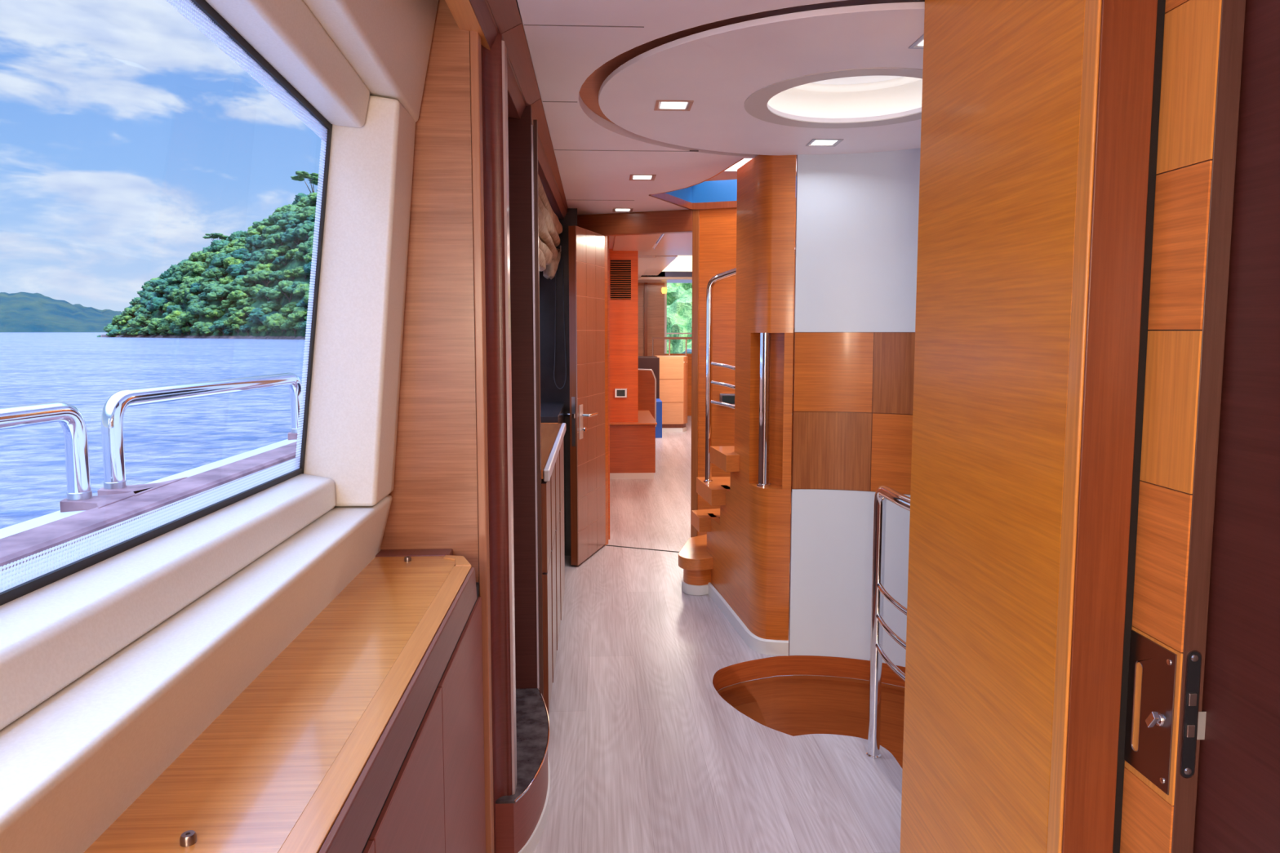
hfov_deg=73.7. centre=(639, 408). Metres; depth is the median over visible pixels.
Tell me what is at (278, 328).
tree
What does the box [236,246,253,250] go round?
tree
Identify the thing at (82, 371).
sea
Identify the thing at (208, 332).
tree
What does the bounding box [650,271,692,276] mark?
lintel
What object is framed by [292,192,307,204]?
tree
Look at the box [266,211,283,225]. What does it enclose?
tree
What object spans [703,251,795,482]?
handrail
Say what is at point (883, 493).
guard rail
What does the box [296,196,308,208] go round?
tree
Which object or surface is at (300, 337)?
rocks
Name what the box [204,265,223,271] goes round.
tree
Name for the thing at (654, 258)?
ceiling
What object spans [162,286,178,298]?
tree
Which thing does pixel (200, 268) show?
tree
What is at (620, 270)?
air vent
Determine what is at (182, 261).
tree
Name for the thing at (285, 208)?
tree
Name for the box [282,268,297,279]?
tree
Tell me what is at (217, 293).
tree
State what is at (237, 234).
tree
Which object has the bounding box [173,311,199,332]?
tree
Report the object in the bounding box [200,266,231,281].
tree
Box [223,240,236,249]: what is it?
tree
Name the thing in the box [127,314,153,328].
tree
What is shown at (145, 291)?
tree
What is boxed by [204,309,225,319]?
tree
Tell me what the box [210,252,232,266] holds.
tree
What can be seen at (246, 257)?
tree
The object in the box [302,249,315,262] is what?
tree
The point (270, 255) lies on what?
tree
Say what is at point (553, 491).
base cabinet
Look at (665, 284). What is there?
window
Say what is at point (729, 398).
switch panel
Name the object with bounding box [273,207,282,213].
tree
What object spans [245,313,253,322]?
tree
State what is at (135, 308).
tree
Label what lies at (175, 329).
tree
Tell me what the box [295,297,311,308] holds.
tree
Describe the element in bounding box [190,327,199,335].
tree
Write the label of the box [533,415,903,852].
floor
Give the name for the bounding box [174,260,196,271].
tree
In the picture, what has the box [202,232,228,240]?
tree
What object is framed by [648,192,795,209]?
trim
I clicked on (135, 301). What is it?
tree
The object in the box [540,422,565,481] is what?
countertop
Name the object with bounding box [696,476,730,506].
stair tread
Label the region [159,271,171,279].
tree
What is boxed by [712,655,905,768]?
stairwell
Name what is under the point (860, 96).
skylight
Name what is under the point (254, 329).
tree
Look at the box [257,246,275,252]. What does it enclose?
tree
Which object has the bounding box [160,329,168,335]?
tree
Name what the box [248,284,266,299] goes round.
tree
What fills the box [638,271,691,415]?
wall
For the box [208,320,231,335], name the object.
tree
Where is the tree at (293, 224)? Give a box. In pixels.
[284,218,303,228]
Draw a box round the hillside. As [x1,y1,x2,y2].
[97,219,313,337]
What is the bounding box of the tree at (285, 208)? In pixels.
[280,204,302,213]
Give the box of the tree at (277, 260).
[271,255,291,265]
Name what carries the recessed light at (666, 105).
in the ceiling at (731, 73)
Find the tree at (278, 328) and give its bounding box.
[275,326,286,333]
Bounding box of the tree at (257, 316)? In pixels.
[248,307,279,324]
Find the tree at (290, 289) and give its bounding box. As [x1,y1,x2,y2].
[285,280,310,293]
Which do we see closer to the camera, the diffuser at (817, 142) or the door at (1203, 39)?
the door at (1203, 39)
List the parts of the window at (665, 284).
frame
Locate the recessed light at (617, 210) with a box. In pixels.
[612,208,633,212]
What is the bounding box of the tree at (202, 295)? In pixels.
[198,292,210,300]
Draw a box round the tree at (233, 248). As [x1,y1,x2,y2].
[222,245,238,253]
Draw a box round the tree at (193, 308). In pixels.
[187,300,212,318]
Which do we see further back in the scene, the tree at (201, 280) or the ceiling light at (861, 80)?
the tree at (201, 280)
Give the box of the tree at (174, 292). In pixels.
[167,288,179,298]
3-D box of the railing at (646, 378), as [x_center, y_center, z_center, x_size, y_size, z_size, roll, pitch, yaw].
[0.032,0.011,9.574,0.270,0.943,0.458,0,5,-3]
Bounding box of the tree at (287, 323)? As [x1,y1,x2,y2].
[280,319,301,335]
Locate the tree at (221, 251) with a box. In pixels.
[209,250,225,262]
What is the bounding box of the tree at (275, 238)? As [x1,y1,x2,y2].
[261,231,284,247]
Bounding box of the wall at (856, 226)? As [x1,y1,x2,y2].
[788,147,920,666]
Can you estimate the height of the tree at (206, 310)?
13.650 m
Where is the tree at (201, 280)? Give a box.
[193,278,215,284]
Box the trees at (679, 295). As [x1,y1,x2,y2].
[666,283,692,353]
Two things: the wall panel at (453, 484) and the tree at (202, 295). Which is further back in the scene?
the tree at (202, 295)
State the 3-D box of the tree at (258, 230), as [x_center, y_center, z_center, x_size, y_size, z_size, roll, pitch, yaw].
[-184.778,-81.487,419.318,14.645,16.645,14.513,-1,5,-6]
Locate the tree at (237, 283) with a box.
[223,277,254,291]
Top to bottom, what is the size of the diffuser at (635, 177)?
0.002 m
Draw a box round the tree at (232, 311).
[224,306,241,317]
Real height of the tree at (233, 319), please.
15.203 m
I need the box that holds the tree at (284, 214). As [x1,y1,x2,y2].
[280,211,295,219]
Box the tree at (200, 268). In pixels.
[187,263,209,275]
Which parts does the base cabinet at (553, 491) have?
drawer, door, drawer, door, drawer, door, drawer, door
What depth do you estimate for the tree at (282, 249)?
374.65 m
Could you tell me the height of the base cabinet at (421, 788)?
0.828 m
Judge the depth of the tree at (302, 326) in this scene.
321.55 m
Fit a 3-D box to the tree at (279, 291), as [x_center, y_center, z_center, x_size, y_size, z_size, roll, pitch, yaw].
[-142.489,-42.055,348.146,15.372,20.447,15.234,2,6,22]
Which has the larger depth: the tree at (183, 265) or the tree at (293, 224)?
the tree at (183, 265)
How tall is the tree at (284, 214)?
15.936 m
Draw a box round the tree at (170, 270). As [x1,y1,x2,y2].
[167,265,177,275]
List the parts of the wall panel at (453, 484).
panel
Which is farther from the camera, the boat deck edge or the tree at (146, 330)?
the tree at (146, 330)
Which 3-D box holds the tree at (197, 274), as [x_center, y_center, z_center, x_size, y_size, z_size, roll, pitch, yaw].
[-219.947,-62.517,422.363,10.419,11.783,10.923,-1,5,-8]
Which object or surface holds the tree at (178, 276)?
on the hillside
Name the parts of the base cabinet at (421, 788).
door, door, door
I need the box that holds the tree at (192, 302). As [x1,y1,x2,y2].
[187,297,206,307]
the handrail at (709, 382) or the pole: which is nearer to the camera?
the pole
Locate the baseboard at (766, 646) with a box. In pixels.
[707,582,788,656]
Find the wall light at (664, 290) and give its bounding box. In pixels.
[661,287,666,293]
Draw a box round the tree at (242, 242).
[233,236,247,246]
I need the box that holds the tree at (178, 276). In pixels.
[166,271,186,283]
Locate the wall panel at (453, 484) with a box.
[380,0,516,852]
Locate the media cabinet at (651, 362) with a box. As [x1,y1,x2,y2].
[638,355,659,398]
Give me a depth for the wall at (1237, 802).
1.10 m
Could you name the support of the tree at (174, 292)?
on the hillside
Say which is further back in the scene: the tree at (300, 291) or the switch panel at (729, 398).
the tree at (300, 291)
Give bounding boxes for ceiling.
[515,0,924,215]
[608,232,692,283]
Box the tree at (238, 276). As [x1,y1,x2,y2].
[235,275,245,278]
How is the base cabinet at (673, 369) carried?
on the floor
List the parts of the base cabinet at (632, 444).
skirting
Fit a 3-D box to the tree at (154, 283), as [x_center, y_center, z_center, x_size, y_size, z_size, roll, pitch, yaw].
[-246.718,-57.013,440.415,14.373,19.496,13.878,-4,7,-38]
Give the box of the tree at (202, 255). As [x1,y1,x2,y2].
[199,251,214,261]
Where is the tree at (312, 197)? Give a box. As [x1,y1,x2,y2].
[302,192,319,206]
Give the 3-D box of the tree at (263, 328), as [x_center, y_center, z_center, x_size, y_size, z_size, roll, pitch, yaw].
[-151.847,-30.244,348.466,7.729,8.125,7.660,-4,7,-40]
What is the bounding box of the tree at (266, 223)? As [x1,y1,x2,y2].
[262,219,271,226]
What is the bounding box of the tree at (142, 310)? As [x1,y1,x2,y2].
[133,306,154,315]
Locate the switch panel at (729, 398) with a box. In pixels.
[719,393,734,404]
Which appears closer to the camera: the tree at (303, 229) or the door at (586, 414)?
the door at (586, 414)
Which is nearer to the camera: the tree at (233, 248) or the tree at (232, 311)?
the tree at (232, 311)
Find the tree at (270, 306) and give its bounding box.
[259,301,282,313]
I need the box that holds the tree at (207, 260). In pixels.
[204,253,213,264]
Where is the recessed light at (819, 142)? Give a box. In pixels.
[805,138,844,146]
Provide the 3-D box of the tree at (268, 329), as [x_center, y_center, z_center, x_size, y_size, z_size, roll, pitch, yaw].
[-146.267,-29.871,343.706,6.796,7.561,6.283,-2,6,-24]
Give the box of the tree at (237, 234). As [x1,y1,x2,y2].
[226,230,249,240]
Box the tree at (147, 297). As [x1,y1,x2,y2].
[139,291,164,305]
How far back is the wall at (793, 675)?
6.26 m
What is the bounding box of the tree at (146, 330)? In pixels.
[139,325,150,333]
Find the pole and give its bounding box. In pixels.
[756,333,771,487]
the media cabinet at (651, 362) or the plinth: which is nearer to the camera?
the plinth
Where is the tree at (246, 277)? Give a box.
[242,271,266,285]
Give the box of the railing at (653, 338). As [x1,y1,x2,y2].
[652,337,691,356]
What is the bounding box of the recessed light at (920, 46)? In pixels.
[908,33,924,48]
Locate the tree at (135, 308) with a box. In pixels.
[128,304,146,313]
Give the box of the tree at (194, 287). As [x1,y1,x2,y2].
[189,282,204,293]
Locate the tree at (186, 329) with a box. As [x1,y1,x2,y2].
[181,325,191,335]
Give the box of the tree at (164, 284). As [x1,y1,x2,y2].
[159,279,182,289]
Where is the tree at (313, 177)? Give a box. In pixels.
[290,170,322,193]
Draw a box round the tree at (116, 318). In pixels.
[111,315,123,325]
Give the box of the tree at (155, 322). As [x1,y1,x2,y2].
[146,317,170,329]
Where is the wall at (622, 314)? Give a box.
[607,235,638,539]
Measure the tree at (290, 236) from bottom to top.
17.804 m
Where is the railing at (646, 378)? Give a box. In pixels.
[638,368,656,426]
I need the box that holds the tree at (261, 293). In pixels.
[255,287,271,301]
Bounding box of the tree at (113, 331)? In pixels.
[108,328,120,335]
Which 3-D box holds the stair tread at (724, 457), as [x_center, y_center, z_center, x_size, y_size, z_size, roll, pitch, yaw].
[0.676,0.229,3.969,0.668,0.076,0.331,0,5,-3]
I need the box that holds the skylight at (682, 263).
[662,255,692,271]
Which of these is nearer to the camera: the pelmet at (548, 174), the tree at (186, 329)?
the pelmet at (548, 174)
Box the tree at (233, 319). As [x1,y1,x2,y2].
[222,314,247,326]
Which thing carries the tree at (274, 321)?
on the hillside
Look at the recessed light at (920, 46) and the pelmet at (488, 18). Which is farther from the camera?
the recessed light at (920, 46)
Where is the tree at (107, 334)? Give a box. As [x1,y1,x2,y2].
[106,333,118,337]
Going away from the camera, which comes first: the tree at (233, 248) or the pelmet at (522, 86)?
the pelmet at (522, 86)
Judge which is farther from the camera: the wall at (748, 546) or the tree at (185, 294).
the tree at (185, 294)
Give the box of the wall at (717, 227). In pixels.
[581,204,795,563]
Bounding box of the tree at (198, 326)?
[191,321,213,335]
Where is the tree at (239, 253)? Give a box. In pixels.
[230,248,252,259]
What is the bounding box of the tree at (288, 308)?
[280,302,297,313]
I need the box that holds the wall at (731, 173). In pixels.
[706,158,796,181]
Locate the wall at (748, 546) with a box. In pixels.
[706,155,795,640]
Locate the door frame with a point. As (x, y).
(522, 135)
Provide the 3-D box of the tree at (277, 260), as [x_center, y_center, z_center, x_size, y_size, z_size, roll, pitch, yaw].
[-154.258,-60.927,371.027,10.742,11.169,8.825,0,5,0]
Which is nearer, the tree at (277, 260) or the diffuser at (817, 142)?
the diffuser at (817, 142)
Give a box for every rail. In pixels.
[0,401,152,512]
[97,373,302,496]
[866,485,910,759]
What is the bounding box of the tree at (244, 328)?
[239,324,252,335]
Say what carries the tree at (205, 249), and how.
on the hillside
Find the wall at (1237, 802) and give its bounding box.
[1193,0,1279,852]
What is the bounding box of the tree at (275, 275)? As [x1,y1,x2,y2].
[268,270,286,282]
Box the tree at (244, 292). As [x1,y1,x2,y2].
[226,286,250,300]
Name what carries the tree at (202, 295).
on the hillside
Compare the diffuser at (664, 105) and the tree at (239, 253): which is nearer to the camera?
the diffuser at (664, 105)
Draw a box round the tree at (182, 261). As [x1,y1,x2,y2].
[177,258,188,265]
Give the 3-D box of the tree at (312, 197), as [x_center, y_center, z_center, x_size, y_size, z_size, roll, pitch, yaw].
[-151.182,-93.490,405.348,15.245,17.643,15.383,-4,6,-35]
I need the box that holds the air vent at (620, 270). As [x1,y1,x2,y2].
[610,260,631,299]
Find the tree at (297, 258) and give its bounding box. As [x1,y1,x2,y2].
[293,251,303,261]
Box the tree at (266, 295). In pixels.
[265,293,279,302]
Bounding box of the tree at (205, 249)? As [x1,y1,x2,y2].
[202,245,210,253]
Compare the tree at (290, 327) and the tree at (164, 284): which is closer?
the tree at (290, 327)
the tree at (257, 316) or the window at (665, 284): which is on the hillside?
the tree at (257, 316)
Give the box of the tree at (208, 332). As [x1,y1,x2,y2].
[200,330,213,334]
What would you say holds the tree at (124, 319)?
on the hillside
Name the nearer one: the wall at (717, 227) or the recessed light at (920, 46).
the recessed light at (920, 46)
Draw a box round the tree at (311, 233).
[307,228,317,236]
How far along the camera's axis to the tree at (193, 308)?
380.55 m
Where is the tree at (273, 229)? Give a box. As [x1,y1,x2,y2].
[261,225,286,239]
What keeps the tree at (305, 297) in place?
on the hillside
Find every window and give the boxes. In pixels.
[0,0,438,852]
[664,283,692,353]
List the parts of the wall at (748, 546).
panel, panel, panel, panel, panel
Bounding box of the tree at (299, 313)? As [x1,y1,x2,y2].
[287,306,310,322]
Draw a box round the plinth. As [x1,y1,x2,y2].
[495,688,550,852]
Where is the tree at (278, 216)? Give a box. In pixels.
[272,213,282,224]
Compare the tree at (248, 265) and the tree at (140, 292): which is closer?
the tree at (248, 265)
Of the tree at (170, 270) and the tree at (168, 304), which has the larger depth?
the tree at (170, 270)
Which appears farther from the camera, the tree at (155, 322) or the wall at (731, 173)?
the tree at (155, 322)
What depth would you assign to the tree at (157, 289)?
427.44 m
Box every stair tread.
[678,533,712,595]
[691,503,791,532]
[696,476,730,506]
[710,445,791,472]
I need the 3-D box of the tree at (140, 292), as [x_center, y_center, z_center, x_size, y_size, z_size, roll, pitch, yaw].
[-258.983,-56.967,453.643,12.484,14.612,13.503,3,6,34]
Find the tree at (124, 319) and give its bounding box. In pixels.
[117,315,133,324]
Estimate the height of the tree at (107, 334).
8.134 m
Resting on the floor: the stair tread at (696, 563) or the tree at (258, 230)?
the stair tread at (696, 563)
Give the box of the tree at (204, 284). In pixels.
[199,280,220,291]
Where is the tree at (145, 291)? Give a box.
[141,288,154,297]
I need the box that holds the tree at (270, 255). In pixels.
[258,248,285,264]
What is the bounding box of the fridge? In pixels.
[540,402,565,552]
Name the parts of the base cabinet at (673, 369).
skirting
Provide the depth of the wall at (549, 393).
5.03 m
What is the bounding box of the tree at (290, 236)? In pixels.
[280,227,306,244]
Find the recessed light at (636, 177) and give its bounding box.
[629,174,656,180]
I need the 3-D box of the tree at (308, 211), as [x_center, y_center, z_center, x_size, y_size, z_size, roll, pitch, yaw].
[-147.462,-82.477,385.869,12.966,17.664,14.488,1,5,12]
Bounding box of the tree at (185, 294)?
[177,288,200,301]
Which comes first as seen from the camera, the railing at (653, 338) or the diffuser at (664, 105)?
the diffuser at (664, 105)
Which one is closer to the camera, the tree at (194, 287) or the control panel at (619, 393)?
the control panel at (619, 393)
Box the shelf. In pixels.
[84,548,471,852]
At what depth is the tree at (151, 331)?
406.87 m
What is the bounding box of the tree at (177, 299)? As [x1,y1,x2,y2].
[173,295,188,305]
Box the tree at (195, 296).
[187,295,198,304]
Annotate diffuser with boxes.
[615,208,630,211]
[633,175,651,179]
[659,102,687,109]
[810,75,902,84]
[811,140,837,145]
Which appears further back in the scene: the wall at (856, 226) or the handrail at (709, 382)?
the handrail at (709, 382)
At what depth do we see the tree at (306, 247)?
350.15 m
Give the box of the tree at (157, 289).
[153,285,164,294]
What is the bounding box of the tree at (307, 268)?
[302,262,314,274]
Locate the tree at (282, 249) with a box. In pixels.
[275,245,291,254]
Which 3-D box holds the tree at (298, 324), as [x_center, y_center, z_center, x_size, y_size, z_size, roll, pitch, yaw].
[-129.194,-29.332,328.581,7.723,9.166,8.096,2,6,22]
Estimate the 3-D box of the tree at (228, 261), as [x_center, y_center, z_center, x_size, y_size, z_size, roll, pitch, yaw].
[-189.600,-62.646,399.100,10.143,15.799,12.347,-3,6,-26]
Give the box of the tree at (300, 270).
[292,266,311,281]
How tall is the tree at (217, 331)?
8.222 m
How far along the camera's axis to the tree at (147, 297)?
426.71 m
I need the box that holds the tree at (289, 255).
[284,248,298,259]
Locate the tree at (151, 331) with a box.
[148,328,162,335]
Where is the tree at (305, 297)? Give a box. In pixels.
[302,290,311,303]
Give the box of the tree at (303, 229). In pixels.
[294,220,317,240]
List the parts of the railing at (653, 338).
post, post, rail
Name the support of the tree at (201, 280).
on the hillside
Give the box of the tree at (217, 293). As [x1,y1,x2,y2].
[205,286,231,301]
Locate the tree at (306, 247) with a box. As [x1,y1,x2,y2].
[296,240,315,257]
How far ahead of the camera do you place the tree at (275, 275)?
360.82 m
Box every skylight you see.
[662,255,692,271]
[665,179,737,203]
[767,75,922,122]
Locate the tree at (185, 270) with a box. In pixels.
[180,261,208,274]
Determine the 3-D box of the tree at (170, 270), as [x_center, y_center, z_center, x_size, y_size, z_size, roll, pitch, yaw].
[-241.775,-68.273,448.681,9.911,13.960,10.720,5,7,44]
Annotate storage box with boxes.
[655,398,662,438]
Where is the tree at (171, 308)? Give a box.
[161,304,186,316]
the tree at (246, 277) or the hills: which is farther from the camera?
the hills
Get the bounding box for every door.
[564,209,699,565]
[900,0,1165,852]
[1120,0,1245,852]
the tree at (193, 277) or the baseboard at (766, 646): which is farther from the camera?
the tree at (193, 277)
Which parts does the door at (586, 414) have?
lever handle, lock plate, plate, lever handle, head rail, frame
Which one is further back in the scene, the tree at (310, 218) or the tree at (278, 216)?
the tree at (278, 216)
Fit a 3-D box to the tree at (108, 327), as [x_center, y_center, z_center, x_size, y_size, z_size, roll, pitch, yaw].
[-269.720,-36.741,437.091,8.988,12.309,8.310,2,5,18]
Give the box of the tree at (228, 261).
[222,257,244,267]
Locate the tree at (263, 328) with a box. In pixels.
[257,324,268,333]
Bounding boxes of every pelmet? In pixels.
[444,0,522,50]
[502,23,540,119]
[530,97,568,219]
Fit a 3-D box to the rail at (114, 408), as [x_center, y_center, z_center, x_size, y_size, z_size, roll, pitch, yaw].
[-1.577,0.045,3.355,0.227,0.333,1.756,0,5,-3]
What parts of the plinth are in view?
skirting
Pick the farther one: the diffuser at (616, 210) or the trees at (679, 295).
the trees at (679, 295)
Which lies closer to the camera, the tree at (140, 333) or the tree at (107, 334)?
the tree at (140, 333)
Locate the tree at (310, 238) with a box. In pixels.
[307,233,316,241]
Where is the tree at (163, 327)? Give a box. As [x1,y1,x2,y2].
[156,322,176,335]
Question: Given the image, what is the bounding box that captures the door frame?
[507,104,543,697]
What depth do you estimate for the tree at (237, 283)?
373.00 m
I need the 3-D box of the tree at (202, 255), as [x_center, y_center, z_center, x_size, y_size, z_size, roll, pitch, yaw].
[-216.600,-71.931,431.847,11.216,14.903,13.653,-4,7,-39]
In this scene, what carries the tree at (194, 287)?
on the hillside
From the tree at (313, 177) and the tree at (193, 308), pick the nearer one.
the tree at (193, 308)
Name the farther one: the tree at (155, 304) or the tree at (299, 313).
the tree at (155, 304)
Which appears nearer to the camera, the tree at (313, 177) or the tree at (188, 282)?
the tree at (188, 282)
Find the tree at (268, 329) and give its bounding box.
[267,328,278,333]
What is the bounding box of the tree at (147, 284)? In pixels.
[141,279,157,290]
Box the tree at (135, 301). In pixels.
[128,297,142,306]
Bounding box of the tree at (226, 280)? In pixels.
[218,275,235,284]
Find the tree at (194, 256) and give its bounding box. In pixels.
[187,251,204,262]
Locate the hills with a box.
[0,292,122,332]
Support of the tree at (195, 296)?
on the hillside
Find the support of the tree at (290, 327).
on the hillside
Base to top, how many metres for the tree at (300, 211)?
13.690 m
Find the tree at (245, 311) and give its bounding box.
[234,306,256,317]
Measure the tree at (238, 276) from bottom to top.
11.630 m
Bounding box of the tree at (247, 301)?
[236,297,256,306]
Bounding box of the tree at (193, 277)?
[182,275,195,282]
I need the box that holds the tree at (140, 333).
[137,331,149,335]
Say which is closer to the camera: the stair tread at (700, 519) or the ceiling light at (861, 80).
the ceiling light at (861, 80)
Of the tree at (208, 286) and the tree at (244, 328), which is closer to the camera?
the tree at (244, 328)
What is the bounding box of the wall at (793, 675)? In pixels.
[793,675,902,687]
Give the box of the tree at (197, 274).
[183,272,201,276]
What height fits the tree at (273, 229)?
17.444 m
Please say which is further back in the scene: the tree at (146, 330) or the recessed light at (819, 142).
the tree at (146, 330)
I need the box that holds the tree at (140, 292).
[137,290,144,297]
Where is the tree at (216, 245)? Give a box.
[208,240,230,252]
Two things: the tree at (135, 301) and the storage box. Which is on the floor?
the storage box
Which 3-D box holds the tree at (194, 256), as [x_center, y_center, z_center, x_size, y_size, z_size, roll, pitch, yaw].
[-227.675,-73.346,442.800,11.687,16.176,10.459,-1,5,-7]
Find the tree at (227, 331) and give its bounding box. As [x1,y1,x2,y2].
[222,328,233,335]
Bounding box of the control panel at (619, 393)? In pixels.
[614,388,627,397]
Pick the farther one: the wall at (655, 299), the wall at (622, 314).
the wall at (655, 299)
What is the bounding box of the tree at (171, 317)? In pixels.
[164,310,186,322]
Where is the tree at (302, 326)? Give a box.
[299,320,309,331]
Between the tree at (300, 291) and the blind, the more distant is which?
the tree at (300, 291)
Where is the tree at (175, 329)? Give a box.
[168,321,190,335]
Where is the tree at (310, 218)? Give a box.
[306,213,318,222]
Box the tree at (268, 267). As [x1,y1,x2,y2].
[251,262,279,283]
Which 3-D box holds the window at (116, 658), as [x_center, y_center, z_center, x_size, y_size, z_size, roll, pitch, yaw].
[-0.549,-0.255,0.563,0.371,1.454,2.660,0,5,-3]
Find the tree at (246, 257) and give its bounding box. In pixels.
[241,253,252,261]
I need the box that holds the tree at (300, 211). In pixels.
[294,205,310,213]
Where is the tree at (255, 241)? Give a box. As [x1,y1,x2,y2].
[244,234,266,248]
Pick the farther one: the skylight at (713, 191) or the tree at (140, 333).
the tree at (140, 333)
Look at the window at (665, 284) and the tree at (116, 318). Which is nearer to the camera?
the window at (665, 284)
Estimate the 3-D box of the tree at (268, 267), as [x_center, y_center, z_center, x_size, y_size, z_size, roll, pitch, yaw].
[-163.544,-56.078,375.198,12.400,15.838,15.095,3,6,28]
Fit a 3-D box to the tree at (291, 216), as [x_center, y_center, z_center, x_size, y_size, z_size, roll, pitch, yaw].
[-160.377,-82.008,396.600,12.648,17.052,14.133,0,5,3]
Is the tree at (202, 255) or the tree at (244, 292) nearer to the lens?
the tree at (244, 292)
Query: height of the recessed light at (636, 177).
0.007 m
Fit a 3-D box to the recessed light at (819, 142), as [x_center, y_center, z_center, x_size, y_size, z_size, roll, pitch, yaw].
[0.682,-0.986,3.158,0.113,0.007,0.113,0,5,-3]
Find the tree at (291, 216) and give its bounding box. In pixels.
[277,213,306,226]
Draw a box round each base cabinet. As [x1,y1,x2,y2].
[318,567,485,852]
[541,440,564,715]
[609,410,657,479]
[655,355,688,432]
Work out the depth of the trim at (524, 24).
2.65 m
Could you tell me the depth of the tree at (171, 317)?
394.45 m
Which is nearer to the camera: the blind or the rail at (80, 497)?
the rail at (80, 497)
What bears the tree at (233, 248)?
on the hillside
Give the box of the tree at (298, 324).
[293,320,305,332]
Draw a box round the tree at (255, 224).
[248,221,264,231]
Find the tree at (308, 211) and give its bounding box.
[295,206,318,220]
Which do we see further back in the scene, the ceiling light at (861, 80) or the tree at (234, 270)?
the tree at (234, 270)
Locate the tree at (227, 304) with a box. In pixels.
[218,299,236,311]
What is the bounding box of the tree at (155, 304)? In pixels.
[144,297,173,314]
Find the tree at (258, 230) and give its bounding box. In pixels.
[247,224,267,235]
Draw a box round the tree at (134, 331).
[126,328,140,335]
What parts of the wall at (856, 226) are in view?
white panel, white panel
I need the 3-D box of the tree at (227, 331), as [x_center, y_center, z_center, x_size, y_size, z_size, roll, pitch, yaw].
[-176.491,-31.025,366.398,5.226,6.540,6.362,-1,5,-12]
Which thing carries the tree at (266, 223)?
on the hillside
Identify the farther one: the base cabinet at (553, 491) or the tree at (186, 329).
the tree at (186, 329)
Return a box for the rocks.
[101,334,308,339]
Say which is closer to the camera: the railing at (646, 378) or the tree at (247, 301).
the railing at (646, 378)
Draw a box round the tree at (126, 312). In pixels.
[121,307,134,316]
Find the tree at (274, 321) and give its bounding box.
[263,312,288,333]
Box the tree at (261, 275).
[249,269,276,287]
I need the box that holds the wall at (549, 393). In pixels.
[538,208,577,555]
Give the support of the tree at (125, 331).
on the hillside
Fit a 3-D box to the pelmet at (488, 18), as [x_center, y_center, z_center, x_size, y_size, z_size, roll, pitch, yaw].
[-0.253,-0.750,-0.554,0.208,0.305,5.058,0,5,-3]
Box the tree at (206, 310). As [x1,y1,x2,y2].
[195,304,220,315]
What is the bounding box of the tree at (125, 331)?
[120,327,136,335]
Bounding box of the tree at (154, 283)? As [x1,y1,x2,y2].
[146,279,164,291]
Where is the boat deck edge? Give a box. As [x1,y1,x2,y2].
[0,439,299,590]
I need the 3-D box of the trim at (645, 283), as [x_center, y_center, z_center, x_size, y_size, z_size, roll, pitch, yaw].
[0.091,-1.024,13.453,0.050,2.300,0.060,0,5,-3]
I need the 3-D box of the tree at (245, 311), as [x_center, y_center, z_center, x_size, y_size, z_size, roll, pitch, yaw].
[-164.857,-37.073,362.664,12.438,12.470,12.327,2,5,17]
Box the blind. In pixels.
[537,174,562,279]
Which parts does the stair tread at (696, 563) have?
skirting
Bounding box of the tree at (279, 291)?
[266,280,296,302]
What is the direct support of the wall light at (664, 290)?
attached to the wall at (655, 299)
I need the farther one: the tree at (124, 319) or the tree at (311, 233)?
the tree at (124, 319)
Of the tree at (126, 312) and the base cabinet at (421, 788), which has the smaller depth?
the base cabinet at (421, 788)
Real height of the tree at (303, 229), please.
20.294 m
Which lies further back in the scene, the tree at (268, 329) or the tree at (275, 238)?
the tree at (275, 238)
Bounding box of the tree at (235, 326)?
[228,323,243,335]
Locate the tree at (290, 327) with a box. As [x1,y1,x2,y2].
[284,325,296,330]
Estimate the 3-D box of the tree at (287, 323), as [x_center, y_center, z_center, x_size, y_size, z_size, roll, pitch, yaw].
[-135.782,-29.121,334.214,10.086,13.025,10.573,-4,7,-38]
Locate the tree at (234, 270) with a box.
[226,263,251,277]
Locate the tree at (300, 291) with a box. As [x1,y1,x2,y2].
[293,283,313,297]
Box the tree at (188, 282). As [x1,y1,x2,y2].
[178,275,207,289]
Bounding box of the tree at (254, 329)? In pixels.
[249,325,261,333]
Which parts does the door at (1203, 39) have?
flush pull, turn knob, lock plate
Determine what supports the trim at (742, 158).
attached to the wall at (731, 173)
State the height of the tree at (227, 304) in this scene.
12.649 m
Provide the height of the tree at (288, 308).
12.677 m
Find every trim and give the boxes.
[524,24,698,200]
[579,0,924,124]
[644,275,647,355]
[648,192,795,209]
[650,158,743,195]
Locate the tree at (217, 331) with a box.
[209,327,224,335]
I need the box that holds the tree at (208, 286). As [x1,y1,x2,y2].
[202,283,226,297]
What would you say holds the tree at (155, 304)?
on the hillside
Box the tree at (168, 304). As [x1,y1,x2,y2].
[162,302,178,311]
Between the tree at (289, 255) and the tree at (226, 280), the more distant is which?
the tree at (226, 280)
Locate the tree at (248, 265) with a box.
[243,259,263,271]
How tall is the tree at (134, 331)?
8.789 m
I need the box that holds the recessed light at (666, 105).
[653,100,693,111]
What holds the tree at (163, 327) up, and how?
on the hillside
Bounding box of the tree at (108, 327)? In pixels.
[105,324,121,333]
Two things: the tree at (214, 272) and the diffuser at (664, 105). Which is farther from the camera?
the tree at (214, 272)
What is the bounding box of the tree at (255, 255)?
[249,250,265,263]

